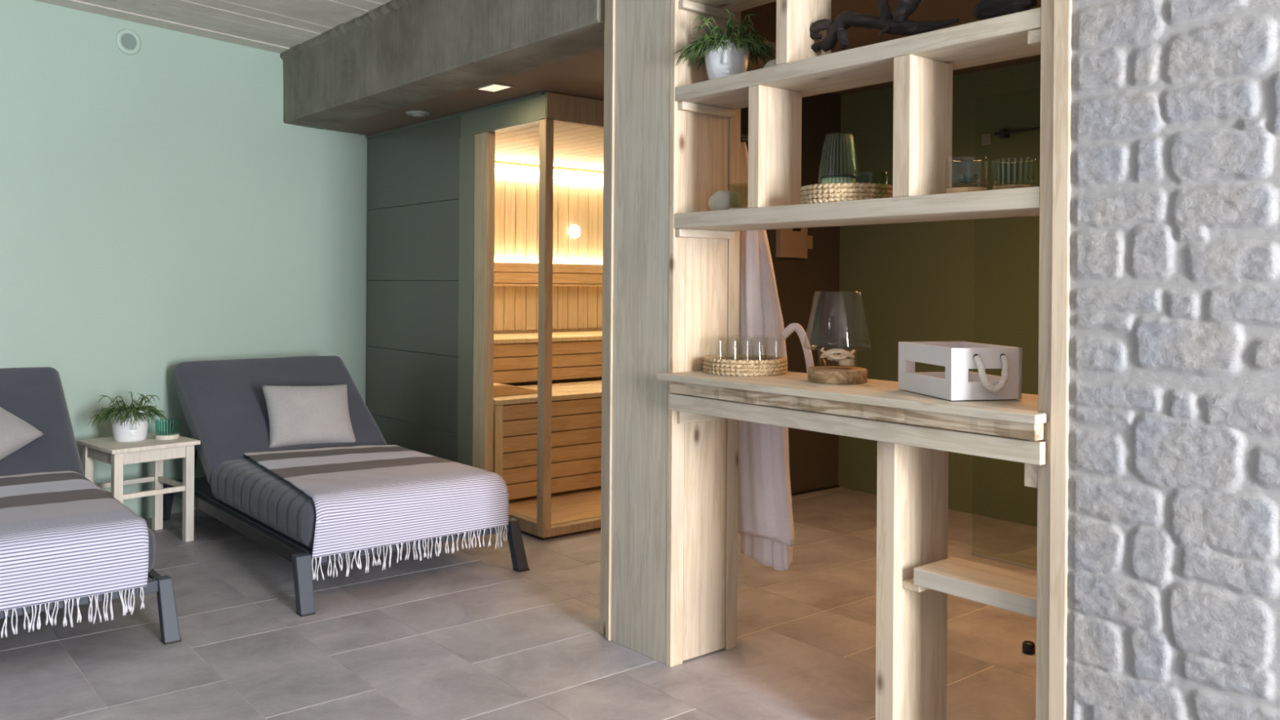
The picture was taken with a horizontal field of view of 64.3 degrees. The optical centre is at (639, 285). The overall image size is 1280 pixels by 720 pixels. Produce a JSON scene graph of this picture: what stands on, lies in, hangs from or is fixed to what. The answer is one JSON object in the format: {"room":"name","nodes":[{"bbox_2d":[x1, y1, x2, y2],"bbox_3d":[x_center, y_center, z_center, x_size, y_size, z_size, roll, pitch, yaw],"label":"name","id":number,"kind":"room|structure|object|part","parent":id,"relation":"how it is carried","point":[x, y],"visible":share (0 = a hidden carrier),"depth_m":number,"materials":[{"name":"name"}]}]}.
{"room":"spa relaxation room","nodes":[
{"label":"spa relaxation room","id":0,"kind":"room"},
{"bbox_2d":[0,0,390,519],"bbox_3d":[-2.527,-0.132,5.259,0.200,2.620,7.800,0,0,36],"label":"wall","id":1,"kind":"structure","parent":0,"point":[160,209],"depth_m":5.18,"materials":[{"name":"green paint"}]},
{"bbox_2d":[115,28,141,54],"bbox_3d":[-2.537,-1.210,5.054,0.010,0.128,0.128,0,0,36],"label":"air vent","id":2,"kind":"object","parent":1,"relation":"in","point":[127,41],"visible":1,"depth_m":5.05,"materials":[{"name":"plastic"}]},
{"bbox_2d":[120,33,137,49],"bbox_3d":[-2.537,-1.210,5.055,0.004,0.076,0.080,0,0,36],"label":"grille","id":3,"kind":"object","parent":2,"relation":"attached to","point":[128,41],"depth_m":5.05,"materials":[{"name":"plastic"}]},
{"bbox_2d":[34,0,391,53],"bbox_3d":[0.550,-1.314,2.058,8.803,0.051,6.200,0,0,36],"label":"ceiling","id":4,"kind":"structure","parent":0,"point":[277,26],"depth_m":4.94,"materials":[{"name":"wood"}]},
{"bbox_2d":[280,0,604,129],"bbox_3d":[-1.031,-1.112,4.753,0.289,0.402,3.060,0,0,-39],"label":"ceiling beam","id":5,"kind":"structure","parent":0,"point":[397,54],"depth_m":4.54,"materials":[{"name":"concrete"}]},
{"bbox_2d":[0,487,1037,719],"bbox_3d":[0.019,1.223,2.547,7.764,0.050,10.034,0,0,-39],"label":"floor","id":6,"kind":"structure","parent":0,"point":[797,669],"depth_m":3.39,"materials":[{"name":"grey tile"}]},
{"bbox_2d":[0,367,181,644],"bbox_3d":[-2.513,0.778,3.826,0.974,0.802,1.925,0,0,-39],"label":"sun lounger","id":7,"kind":"object","parent":6,"relation":"on","point":[36,396],"visible":0.26,"depth_m":4.33,"materials":[{"name":"fabric"}]},
{"bbox_2d":[0,407,45,459],"bbox_3d":[-2.756,0.607,4.167,0.344,0.338,0.447,0,0,19],"label":"pillow","id":8,"kind":"object","parent":7,"relation":"on","point":[15,433],"visible":1,"depth_m":4.22,"materials":[{"name":"fabric"}]},
{"bbox_2d":[0,367,84,476],"bbox_3d":[-2.877,0.650,4.268,0.874,0.550,0.707,0,0,-39],"label":"backrest cushion","id":9,"kind":"object","parent":7,"relation":"on","point":[36,396],"depth_m":4.43,"materials":[{"name":"fabric"}]},
{"bbox_2d":[0,471,148,638],"bbox_3d":[-2.300,0.928,3.599,0.829,0.316,1.194,0,0,-39],"label":"striped throw","id":10,"kind":"object","parent":7,"relation":"on","point":[63,536],"visible":1,"depth_m":3.31,"materials":[{"name":"fabric"}]},
{"bbox_3d":[-2.523,1.000,3.836,0.880,0.042,1.800,0,0,-39],"label":"frame","id":11,"kind":"part","parent":7,"relation":"part of","materials":[{"name":"metal"}]},
{"bbox_2d":[147,527,155,572],"bbox_3d":[-2.333,0.886,3.606,0.872,0.190,1.196,0,0,-39],"label":"seat cushion","id":12,"kind":"object","parent":7,"relation":"on","point":[151,536],"depth_m":3.42,"materials":[{"name":"fabric"}]},
{"bbox_3d":[-2.194,1.007,4.127,0.030,0.049,1.770,0,0,-39],"label":"rail","id":13,"kind":"part","parent":7,"relation":"part of","materials":[{"name":"metal"}]},
{"bbox_3d":[-1.585,1.086,3.419,0.054,0.200,0.111,0,0,-39],"label":"leg","id":14,"kind":"part","parent":7,"relation":"part of","materials":[{"name":"metal"}]},
{"bbox_2d":[76,431,200,542],"bbox_3d":[-2.318,0.948,4.705,0.410,0.465,0.390,0,0,42],"label":"side table","id":15,"kind":"object","parent":6,"relation":"on","point":[107,450],"visible":0.8,"depth_m":4.67,"materials":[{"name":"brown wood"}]},
{"bbox_3d":[-2.545,0.956,4.695,0.038,0.446,0.038,0,0,42],"label":"leg","id":16,"kind":"part","parent":15,"relation":"part of","materials":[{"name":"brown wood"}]},
{"bbox_3d":[-2.300,0.957,4.478,0.038,0.446,0.038,0,0,42],"label":"leg","id":17,"kind":"part","parent":15,"relation":"part of","materials":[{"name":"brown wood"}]},
{"bbox_2d":[87,391,168,441],"bbox_3d":[-2.358,0.606,4.711,0.339,0.218,0.318,0,0,-16],"label":"potted plant","id":18,"kind":"object","parent":15,"relation":"on","point":[129,424],"visible":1,"depth_m":4.65,"materials":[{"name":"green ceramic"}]},
{"bbox_3d":[-2.354,0.645,4.708,0.156,0.140,0.172,0,0,-39],"label":"pot","id":19,"kind":"part","parent":18,"relation":"part of","materials":[{"name":"white ceramic"}]},
{"bbox_3d":[-2.336,0.957,4.931,0.038,0.446,0.038,0,0,42],"label":"leg","id":20,"kind":"part","parent":15,"relation":"part of","materials":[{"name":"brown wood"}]},
{"bbox_2d":[155,421,179,439],"bbox_3d":[-2.209,0.672,4.760,0.107,0.088,0.107,0,0,-39],"label":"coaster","id":21,"kind":"object","parent":15,"relation":"on","point":[166,436],"visible":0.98,"depth_m":4.73,"materials":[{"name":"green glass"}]},
{"bbox_3d":[-2.090,0.959,4.714,0.038,0.446,0.038,0,0,42],"label":"leg","id":22,"kind":"part","parent":15,"relation":"part of","materials":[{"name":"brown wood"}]},
{"bbox_2d":[163,355,529,617],"bbox_3d":[-1.448,0.785,4.703,0.974,0.802,1.925,0,0,-39],"label":"sun lounger","id":23,"kind":"object","parent":6,"relation":"on","point":[223,402],"visible":0.53,"depth_m":4.76,"materials":[{"name":"fabric"}]},
{"bbox_3d":[-2.378,1.079,5.114,0.062,0.200,0.106,0,0,-39],"label":"leg","id":24,"kind":"part","parent":23,"relation":"part of","materials":[{"name":"metal"}]},
{"bbox_3d":[-1.806,1.010,4.446,0.030,0.049,1.770,0,0,-39],"label":"rail","id":25,"kind":"part","parent":23,"relation":"part of","materials":[{"name":"metal"}]},
{"bbox_2d":[211,457,315,548],"bbox_3d":[-1.268,0.893,4.484,0.872,0.190,1.196,0,0,-39],"label":"seat cushion","id":26,"kind":"object","parent":23,"relation":"on","point":[247,494],"depth_m":4.16,"materials":[{"name":"fabric"}]},
{"bbox_2d":[172,355,386,485],"bbox_3d":[-1.811,0.657,5.146,0.874,0.550,0.707,0,0,-39],"label":"backrest cushion","id":27,"kind":"object","parent":23,"relation":"on","point":[223,402],"depth_m":5.03,"materials":[{"name":"fabric"}]},
{"bbox_3d":[-1.226,1.089,3.716,0.062,0.200,0.111,0,0,-39],"label":"leg","id":28,"kind":"part","parent":23,"relation":"part of","materials":[{"name":"metal"}]},
{"bbox_2d":[261,384,355,448],"bbox_3d":[-1.623,0.637,5.009,0.452,0.305,0.201,0,0,-39],"label":"pillow","id":29,"kind":"object","parent":23,"relation":"on","point":[297,415],"visible":1,"depth_m":4.95,"materials":[{"name":"fabric"}]},
{"bbox_3d":[-1.458,1.008,4.714,0.880,0.042,1.800,0,0,-39],"label":"frame","id":30,"kind":"part","parent":23,"relation":"part of","materials":[{"name":"metal"}]},
{"bbox_2d":[243,444,509,581],"bbox_3d":[-1.239,0.935,4.456,0.857,0.316,1.166,0,0,-39],"label":"striped throw","id":31,"kind":"object","parent":23,"relation":"on","point":[365,497],"visible":1,"depth_m":4.09,"materials":[{"name":"fabric"}]},
{"bbox_3d":[-0.520,1.093,4.297,0.054,0.200,0.111,0,0,-39],"label":"leg","id":32,"kind":"part","parent":23,"relation":"part of","materials":[{"name":"metal"}]},
{"bbox_2d":[365,91,604,537],"bbox_3d":[-0.242,0.144,6.176,2.154,2.100,1.950,0,0,-39],"label":"sauna","id":33,"kind":"object","parent":6,"relation":"on","point":[471,213],"visible":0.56,"depth_m":5.62,"materials":[{"name":"brown wood"}]},
{"bbox_3d":[-1.056,-0.903,5.502,0.032,0.016,1.915,0,0,-39],"label":"cornice","id":34,"kind":"part","parent":33,"relation":"part of","materials":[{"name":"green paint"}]},
{"bbox_3d":[-0.889,0.206,5.321,0.054,1.968,0.148,0,0,-39],"label":"jamb trim","id":35,"kind":"part","parent":33,"relation":"part of","materials":[{"name":"green paint"}]},
{"bbox_3d":[-0.672,-0.840,5.069,0.050,0.128,0.792,0,0,-39],"label":"rail","id":36,"kind":"part","parent":33,"relation":"part of","materials":[{"name":"green paint"}]},
{"bbox_2d":[493,382,537,396],"bbox_3d":[-0.731,0.555,5.530,0.380,0.059,0.220,0,0,-39],"label":"headrest cover","id":37,"kind":"object","parent":33,"relation":"on","point":[499,389],"visible":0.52,"depth_m":5.42,"materials":[{"name":"brown wood"}]},
{"bbox_3d":[-0.658,1.147,5.036,0.050,0.060,0.600,0,0,-39],"label":"rail","id":38,"kind":"part","parent":33,"relation":"part of","materials":[{"name":"brown wood"}]},
{"bbox_3d":[-0.445,0.180,4.781,0.045,1.926,0.055,0,0,-39],"label":"corner post","id":39,"kind":"part","parent":33,"relation":"part of","materials":[{"name":"brown wood"}]},
{"bbox_3d":[-0.645,-0.069,6.678,2.025,0.150,0.070,0,0,-39],"label":"backrest panel","id":40,"kind":"part","parent":33,"relation":"part of","materials":[{"name":"brown wood"}]},
{"bbox_3d":[-0.065,1.161,5.098,1.045,0.040,0.050,0,0,-39],"label":"rail","id":41,"kind":"part","parent":33,"relation":"part of","materials":[{"name":"brown wood"}]},
{"bbox_2d":[568,224,580,238],"bbox_3d":[-0.439,-0.363,6.859,0.090,0.090,0.050,0,0,-39],"label":"wall lamp","id":42,"kind":"object","parent":33,"relation":"attached to","point":[574,231],"visible":1,"depth_m":6.84,"materials":[{"name":"white glass"}]},
{"bbox_3d":[-0.047,-0.836,5.096,1.041,0.128,0.045,0,0,-39],"label":"rail","id":43,"kind":"part","parent":33,"relation":"part of","materials":[{"name":"brown wood"}]},
{"bbox_2d":[600,0,1071,719],"bbox_3d":[0.500,-0.044,2.934,0.430,2.492,1.702,0,0,-41],"label":"shelving unit","id":44,"kind":"object","parent":6,"relation":"on","point":[672,133],"visible":0.96,"depth_m":2.93,"materials":[{"name":"brown wood"}]},
{"bbox_3d":[0.117,-0.047,3.220,0.052,2.492,0.023,0,0,-39],"label":"corner trim","id":45,"kind":"part","parent":44,"relation":"part of","materials":[{"name":"brown wood"}]},
{"bbox_3d":[0.210,-0.050,3.298,0.186,2.486,0.021,0,0,-39],"label":"panel","id":46,"kind":"part","parent":44,"relation":"part of","materials":[{"name":"brown wood"}]},
{"bbox_2d":[672,8,776,79],"bbox_3d":[0.280,-0.730,3.142,0.332,0.219,0.286,0,0,-39],"label":"potted plant","id":47,"kind":"object","parent":44,"relation":"on","point":[728,56],"visible":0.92,"depth_m":3.10,"materials":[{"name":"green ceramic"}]},
{"bbox_3d":[0.269,-0.684,3.160,0.142,0.126,0.139,0,0,-39],"label":"pot","id":48,"kind":"part","parent":47,"relation":"part of","materials":[{"name":"white ceramic"}]},
{"bbox_2d":[707,190,741,210],"bbox_3d":[0.268,-0.263,3.224,0.096,0.077,0.114,0,0,-39],"label":"pebble","id":49,"kind":"object","parent":44,"relation":"on","point":[720,200],"visible":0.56,"depth_m":3.19,"materials":[{"name":"grey stone"}]},
{"bbox_3d":[0.604,-0.915,2.809,0.230,0.046,1.222,0,0,-39],"label":"shelf","id":50,"kind":"part","parent":44,"relation":"part of","materials":[{"name":"brown wood"}]},
{"bbox_3d":[0.304,-0.046,3.373,0.050,2.492,0.026,0,0,-39],"label":"trim","id":51,"kind":"part","parent":44,"relation":"part of","materials":[{"name":"brown wood"}]},
{"bbox_2d":[740,133,748,140],"bbox_3d":[0.357,-0.509,3.445,0.050,0.027,0.147,0,0,15],"label":"coat hook","id":52,"kind":"object","parent":44,"relation":"attached to","point":[743,135],"visible":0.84,"depth_m":3.41,"materials":[{"name":"metal"}]},
{"bbox_2d":[737,142,813,570],"bbox_3d":[0.441,0.228,3.413,0.172,1.445,0.394,0,0,-39],"label":"bathrobe","id":53,"kind":"object","parent":52,"relation":"hanging from","point":[766,528],"visible":0.57,"depth_m":3.40,"materials":[{"name":"white fabric"}]},
{"bbox_3d":[0.426,0.276,3.492,0.091,1.350,0.252,0,0,-39],"label":"robe panel","id":54,"kind":"part","parent":53,"relation":"part of","materials":[{"name":"white fabric"}]},
{"bbox_2d":[702,354,787,376],"bbox_3d":[0.331,0.251,3.213,0.265,0.052,0.266,0,0,-39],"label":"woven tray","id":55,"kind":"object","parent":44,"relation":"on","point":[733,365],"visible":0.99,"depth_m":3.11,"materials":[{"name":"beige wicker"}]},
{"bbox_2d":[763,58,776,67],"bbox_3d":[0.416,-0.647,3.038,0.088,0.054,0.119,0,0,-39],"label":"pebble","id":56,"kind":"object","parent":44,"relation":"on","point":[771,63],"visible":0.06,"depth_m":3.02,"materials":[{"name":"grey stone"}]},
{"bbox_2d":[803,291,870,384],"bbox_3d":[0.568,0.147,2.927,0.193,0.260,0.193,0,0,-39],"label":"glass lantern","id":57,"kind":"object","parent":44,"relation":"on","point":[828,374],"visible":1,"depth_m":2.88,"materials":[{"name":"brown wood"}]},
{"bbox_2d":[839,358,853,365],"bbox_3d":[0.591,0.220,2.917,0.042,0.018,0.042,0,0,-39],"label":"candle","id":58,"kind":"object","parent":57,"relation":"on","point":[844,362],"depth_m":2.90,"materials":[{"name":"beige wax"}]},
{"bbox_2d":[800,182,893,204],"bbox_3d":[0.572,-0.247,2.824,0.255,0.054,0.256,0,0,39],"label":"woven tray","id":59,"kind":"object","parent":44,"relation":"on","point":[838,192],"visible":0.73,"depth_m":2.71,"materials":[{"name":"beige wicker"}]},
{"bbox_2d":[819,133,857,192],"bbox_3d":[0.558,-0.327,2.857,0.116,0.196,0.115,0,0,-39],"label":"ribbed vase","id":60,"kind":"object","parent":59,"relation":"on","point":[827,178],"visible":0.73,"depth_m":2.82,"materials":[{"name":"green glass"}]},
{"bbox_2d":[821,177,856,192],"bbox_3d":[0.557,-0.264,2.857,0.095,0.071,0.095,0,0,-39],"label":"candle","id":61,"kind":"object","parent":60,"relation":"on","point":[824,180],"depth_m":2.82,"materials":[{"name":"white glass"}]},
{"bbox_2d":[656,370,1047,424],"bbox_3d":[0.604,0.288,2.814,0.392,0.022,1.267,0,0,-39],"label":"countertop","id":62,"kind":"structure","parent":44,"relation":"on","point":[879,393],"depth_m":2.62,"materials":[{"name":"brown wood"}]},
{"bbox_3d":[0.591,-0.198,2.803,0.250,0.047,1.222,0,0,-39],"label":"shelf","id":63,"kind":"part","parent":44,"relation":"part of","materials":[{"name":"brown wood"}]},
{"bbox_3d":[0.594,-0.596,2.803,0.250,0.044,1.222,0,0,-39],"label":"shelf","id":64,"kind":"part","parent":44,"relation":"part of","materials":[{"name":"brown wood"}]},
{"bbox_2d":[809,0,959,52],"bbox_3d":[0.641,-0.731,2.727,0.059,0.160,0.476,0,0,-37],"label":"sculpture","id":65,"kind":"object","parent":44,"relation":"on","point":[837,32],"visible":1,"depth_m":2.72,"materials":[{"name":"black wood"}]},
{"bbox_2d":[897,341,1022,399],"bbox_3d":[0.812,0.213,2.582,0.188,0.125,0.310,0,0,-12],"label":"wooden crate","id":66,"kind":"object","parent":44,"relation":"on","point":[957,383],"visible":1,"depth_m":2.48,"materials":[{"name":"white paint"}]},
{"bbox_3d":[0.785,0.213,2.729,0.180,0.125,0.009,0,0,-12],"label":"panel","id":67,"kind":"part","parent":66,"relation":"part of","materials":[{"name":"white paint"}]},
{"bbox_3d":[0.842,0.214,2.467,0.180,0.125,0.009,0,0,-12],"label":"panel","id":68,"kind":"part","parent":66,"relation":"part of","materials":[{"name":"white paint"}]},
{"bbox_3d":[0.848,0.213,2.449,0.089,0.090,0.035,0,0,-12],"label":"rope handle","id":69,"kind":"part","parent":66,"relation":"part of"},
{"bbox_2d":[946,156,987,193],"bbox_3d":[0.805,-0.266,2.509,0.099,0.092,0.099,0,0,-39],"label":"glass","id":70,"kind":"object","parent":44,"relation":"on","point":[966,180],"visible":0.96,"depth_m":2.49,"materials":[{"name":"clear glass"}]},
{"bbox_3d":[0.858,0.726,2.461,0.176,0.042,0.345,0,0,-39],"label":"shelf","id":71,"kind":"part","parent":44,"relation":"part of","materials":[{"name":"brown wood"}]},
{"bbox_2d":[973,0,1037,20],"bbox_3d":[0.876,-0.687,2.454,0.055,0.096,0.161,0,0,-39],"label":"driftwood","id":72,"kind":"object","parent":44,"relation":"on","point":[984,9],"visible":0.95,"depth_m":2.44,"materials":[{"name":"black wood"}]},
{"bbox_2d":[991,157,1036,190],"bbox_3d":[0.894,-0.259,2.432,0.103,0.080,0.102,0,0,-39],"label":"glass","id":73,"kind":"object","parent":44,"relation":"on","point":[1008,186],"visible":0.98,"depth_m":2.39,"materials":[{"name":"clear glass"}]},
{"bbox_3d":[0.965,-0.040,2.298,0.188,2.490,0.035,0,0,-39],"label":"post","id":74,"kind":"part","parent":44,"relation":"part of","materials":[{"name":"brown wood"}]},
{"bbox_3d":[0.984,-0.040,2.266,0.200,2.490,0.040,0,0,-39],"label":"post trim","id":75,"kind":"part","parent":44,"relation":"part of","materials":[{"name":"brown wood"}]},
{"bbox_2d":[971,551,1036,570],"bbox_3d":[2.188,0.188,3.728,0.020,2.050,2.170,0,0,-39],"label":"glass screen","id":76,"kind":"object","parent":6,"relation":"on","point":[974,553],"visible":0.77,"depth_m":4.43,"materials":[{"name":"brown glass"}]},
{"bbox_2d":[1022,640,1035,654],"bbox_3d":[1.278,1.190,3.347,0.040,0.034,0.040,0,0,-39],"label":"door stop","id":77,"kind":"object","parent":6,"relation":"on","point":[1028,646],"visible":1,"depth_m":3.33,"materials":[{"name":"black plastic"}]},
{"bbox_2d":[325,0,776,135],"bbox_3d":[-0.624,-1.028,5.024,0.685,0.240,3.360,0,0,-39],"label":"ceiling","id":78,"kind":"structure","parent":0,"point":[582,76],"depth_m":4.67,"materials":[{"name":"beige paint"}]},
{"bbox_2d":[405,111,430,117],"bbox_3d":[-1.172,-0.902,5.377,0.128,0.020,0.128,0,0,-39],"label":"smoke detector","id":79,"kind":"object","parent":78,"relation":"attached to","point":[414,113],"visible":1,"depth_m":5.34,"materials":[{"name":"grey plastic"}]},
{"bbox_2d":[474,82,514,92],"bbox_3d":[-0.666,-0.904,4.654,0.110,0.008,0.170,0,0,-39],"label":"recessed light","id":80,"kind":"object","parent":78,"relation":"in","point":[494,86],"visible":1,"depth_m":4.64,"materials":[{"name":"grey plastic"}]},
{"bbox_2d":[478,84,510,91],"bbox_3d":[-0.666,-0.901,4.654,0.084,0.002,0.140,0,0,-39],"label":"diffuser","id":81,"kind":"object","parent":80,"relation":"attached to","point":[486,87],"depth_m":4.64,"materials":[{"name":"white plastic"}]},
{"bbox_2d":[740,93,840,493],"bbox_3d":[0.495,0.030,5.564,1.740,2.340,0.080,0,0,-39],"label":"wall","id":82,"kind":"structure","parent":0,"point":[805,286],"depth_m":5.94,"materials":[{"name":"brown paint"}]},
{"bbox_2d":[775,227,807,258],"bbox_3d":[0.865,-0.256,5.788,0.230,0.203,0.042,0,0,-39],"label":"wall control box","id":83,"kind":"object","parent":82,"relation":"attached to","point":[789,242],"visible":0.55,"depth_m":5.76,"materials":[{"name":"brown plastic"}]},
{"bbox_2d":[807,235,813,248],"bbox_3d":[0.974,-0.250,5.897,0.068,0.078,0.012,0,0,-39],"label":"light switch","id":84,"kind":"object","parent":82,"relation":"attached to","point":[810,238],"visible":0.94,"depth_m":5.90,"materials":[{"name":"brown"}]},
{"bbox_2d":[791,484,839,496],"bbox_3d":[0.773,1.196,5.744,1.070,0.012,0.008,0,0,-39],"label":"baseboard","id":85,"kind":"structure","parent":82,"relation":"attached to","point":[836,486],"depth_m":5.95,"materials":[{"name":"black plastic"}]},
{"bbox_2d":[746,0,1040,95],"bbox_3d":[0.814,-1.169,4.809,2.540,0.058,6.000,0,0,-39],"label":"ceiling","id":86,"kind":"structure","parent":0,"point":[927,10],"depth_m":4.32,"materials":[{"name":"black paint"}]},
{"bbox_2d":[838,60,1040,526],"bbox_3d":[1.724,0.038,5.566,0.160,2.340,6.000,0,0,-39],"label":"wall","id":87,"kind":"structure","parent":0,"point":[976,280],"depth_m":5.45,"materials":[{"name":"green paint"}]},
{"bbox_2d":[982,133,991,145],"bbox_3d":[1.813,-0.765,5.330,0.012,0.056,0.052,0,0,-39],"label":"wall socket","id":88,"kind":"object","parent":87,"relation":"attached to","point":[986,138],"visible":1,"depth_m":5.32,"materials":[{"name":"grey plastic"}]},
{"bbox_2d":[994,127,1039,138],"bbox_3d":[1.999,-0.779,5.068,0.057,0.044,0.490,0,0,-39],"label":"rail","id":89,"kind":"object","parent":87,"relation":"attached to","point":[1003,133],"visible":0.46,"depth_m":5.19,"materials":[{"name":"metal"}]},
{"bbox_2d":[1066,0,1279,719],"bbox_3d":[1.204,-0.039,1.847,0.009,2.492,0.920,0,0,-39],"label":"stone wall","id":90,"kind":"structure","parent":0,"point":[1174,527],"depth_m":2.02,"materials":[{"name":"white stone"}]}
]}

